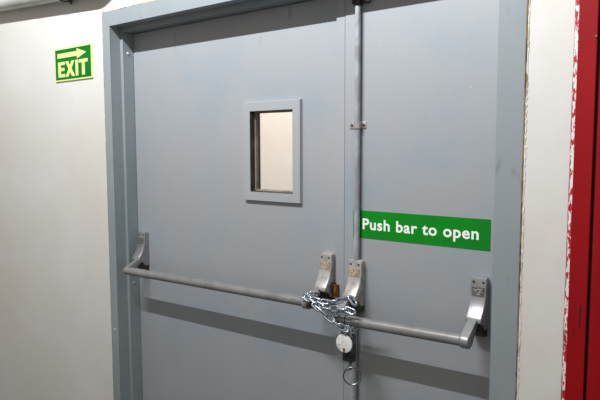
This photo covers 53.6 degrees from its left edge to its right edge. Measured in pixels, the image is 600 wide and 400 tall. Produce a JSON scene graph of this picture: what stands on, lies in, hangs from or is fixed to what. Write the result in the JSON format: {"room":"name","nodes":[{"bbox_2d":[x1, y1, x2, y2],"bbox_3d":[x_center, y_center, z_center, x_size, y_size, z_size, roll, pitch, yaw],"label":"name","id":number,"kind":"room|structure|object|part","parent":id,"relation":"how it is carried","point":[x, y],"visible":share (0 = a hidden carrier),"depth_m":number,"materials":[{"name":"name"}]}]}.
{"room":"building corridor","nodes":[
{"label":"building corridor","id":0,"kind":"room"},
{"bbox_2d":[0,0,574,399],"bbox_3d":[-0.162,-0.316,2.240,6.200,3.300,0.205,4,6,37],"label":"wall","id":1,"kind":"structure","parent":0,"point":[56,334],"depth_m":2.84,"materials":[{"name":"paint"}]},
{"bbox_2d":[0,0,71,11],"bbox_3d":[-1.738,-1.033,3.214,2.349,0.194,0.102,4,6,37],"label":"pipe","id":2,"kind":"object","parent":1,"relation":"attached to","point":[5,5],"visible":1,"depth_m":2.89,"materials":[{"name":"paint"}]},
{"bbox_2d":[54,43,93,81],"bbox_3d":[-1.056,-0.637,2.763,0.306,0.155,0.007,4,6,37],"label":"exit sign","id":3,"kind":"object","parent":1,"relation":"attached to","point":[72,62],"visible":1,"depth_m":2.75,"materials":[{"name":"green plastic"}]},
{"bbox_2d":[133,0,344,399],"bbox_3d":[-0.283,0.297,2.413,1.132,2.028,0.061,4,6,37],"label":"door","id":4,"kind":"structure","parent":1,"relation":"in","point":[240,119],"depth_m":2.32,"materials":[{"name":"grey metal"}]},
{"bbox_2d":[123,231,338,308],"bbox_3d":[-0.332,0.257,2.338,1.085,0.188,0.137,4,6,37],"label":"bar","id":5,"kind":"object","parent":4,"relation":"attached to","point":[325,284],"visible":0.79,"depth_m":2.18,"materials":[{"name":"metal"}]},
{"bbox_3d":[-0.741,0.295,2.625,0.022,0.063,0.087,4,6,37],"label":"arm","id":6,"kind":"part","parent":5,"relation":"part of","materials":[{"name":"paint"}]},
{"bbox_3d":[-0.718,0.185,2.682,0.035,0.027,0.007,4,6,37],"label":"name plate","id":7,"kind":"part","parent":5,"relation":"part of","materials":[{"name":"grey metal"}]},
{"bbox_3d":[0.040,0.337,2.030,0.024,0.062,0.090,4,6,37],"label":"arm","id":8,"kind":"part","parent":5,"relation":"part of","materials":[{"name":"paint"}]},
{"bbox_3d":[0.088,0.227,2.068,0.037,0.027,0.007,4,6,37],"label":"name plate","id":9,"kind":"part","parent":5,"relation":"part of","materials":[{"name":"beige metal"}]},
{"bbox_2d":[102,0,529,399],"bbox_3d":[-0.103,0.275,2.193,1.839,2.130,0.132,4,6,37],"label":"door frame","id":10,"kind":"structure","parent":1,"relation":"attached to","point":[119,25],"depth_m":2.29,"materials":[{"name":"paint"}]},
{"bbox_2d":[344,0,498,399],"bbox_3d":[0.376,0.340,1.907,0.526,2.028,0.048,4,6,37],"label":"door","id":11,"kind":"structure","parent":1,"relation":"in","point":[429,68],"depth_m":1.84,"materials":[{"name":"grey metal"}]},
{"bbox_2d":[333,0,489,399],"bbox_3d":[0.323,0.338,1.837,0.484,2.004,0.128,4,6,37],"label":"bar","id":12,"kind":"object","parent":11,"relation":"attached to","point":[477,316],"visible":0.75,"depth_m":1.91,"materials":[{"name":"metal"}]},
{"bbox_2d":[302,291,358,332],"bbox_3d":[0.100,0.358,1.931,0.215,0.124,0.079,4,6,37],"label":"chain","id":13,"kind":"object","parent":12,"relation":"attached to","point":[306,297],"visible":0.97,"depth_m":1.90,"materials":[{"name":"metal"}]},
{"bbox_2d":[336,324,355,369],"bbox_3d":[0.151,0.472,1.912,0.060,0.155,0.039,4,6,37],"label":"padlock","id":14,"kind":"object","parent":13,"relation":"hanging from","point":[346,342],"visible":0.94,"depth_m":1.90,"materials":[{"name":"silver metal"}]},
{"bbox_2d":[343,367,361,384],"bbox_3d":[0.169,0.569,1.916,0.062,0.062,0.005,0,5,7],"label":"ring","id":15,"kind":"object","parent":14,"relation":"hanging from","point":[357,369],"visible":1,"depth_m":1.91,"materials":[{"name":"metal"}]},
{"bbox_3d":[0.138,0.363,1.951,0.024,0.085,0.079,4,6,37],"label":"arm","id":16,"kind":"part","parent":12,"relation":"part of","materials":[{"name":"paint"}]},
{"bbox_3d":[0.183,0.837,2.053,0.024,0.973,0.024,4,6,37],"label":"vertical rod","id":17,"kind":"part","parent":12,"relation":"part of","materials":[{"name":"paint"}]},
{"bbox_3d":[0.183,0.242,1.984,0.038,0.027,0.007,4,6,37],"label":"name plate","id":18,"kind":"part","parent":12,"relation":"part of","materials":[{"name":"beige metal"}]},
{"bbox_3d":[0.189,-0.206,1.955,0.020,0.843,0.019,4,6,37],"label":"vertical rod","id":19,"kind":"part","parent":12,"relation":"part of","materials":[{"name":"paint"}]},
{"bbox_3d":[0.481,0.380,1.690,0.025,0.076,0.081,4,6,37],"label":"arm","id":20,"kind":"part","parent":12,"relation":"part of","materials":[{"name":"metal"}]},
{"bbox_3d":[0.519,0.267,1.729,0.035,0.027,0.007,4,6,37],"label":"name plate","id":21,"kind":"part","parent":12,"relation":"part of","materials":[{"name":"grey metal"}]},
{"bbox_2d":[353,210,490,250],"bbox_3d":[0.366,0.091,1.861,0.468,0.092,0.002,4,6,37],"label":"sign","id":22,"kind":"object","parent":11,"relation":"attached to","point":[457,232],"visible":1,"depth_m":1.84,"materials":[{"name":"green plastic"}]},
{"bbox_3d":[-0.854,1.434,1.478,6.200,0.050,6.700,4,6,37],"label":"floor","id":23,"kind":"structure","parent":0,"visible":0},
{"bbox_2d":[561,0,599,399],"bbox_3d":[0.897,-0.087,1.310,0.568,3.000,0.018,4,6,37],"label":"door frame","id":24,"kind":"structure","parent":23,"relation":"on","point":[580,378],"depth_m":1.47,"materials":[{"name":"red paint"}]},
{"bbox_3d":[0.922,-0.085,1.291,0.504,3.000,0.015,4,6,37],"label":"cabinet door","id":25,"kind":"part","parent":24,"relation":"part of","materials":[{"name":"red paint"}]}
]}

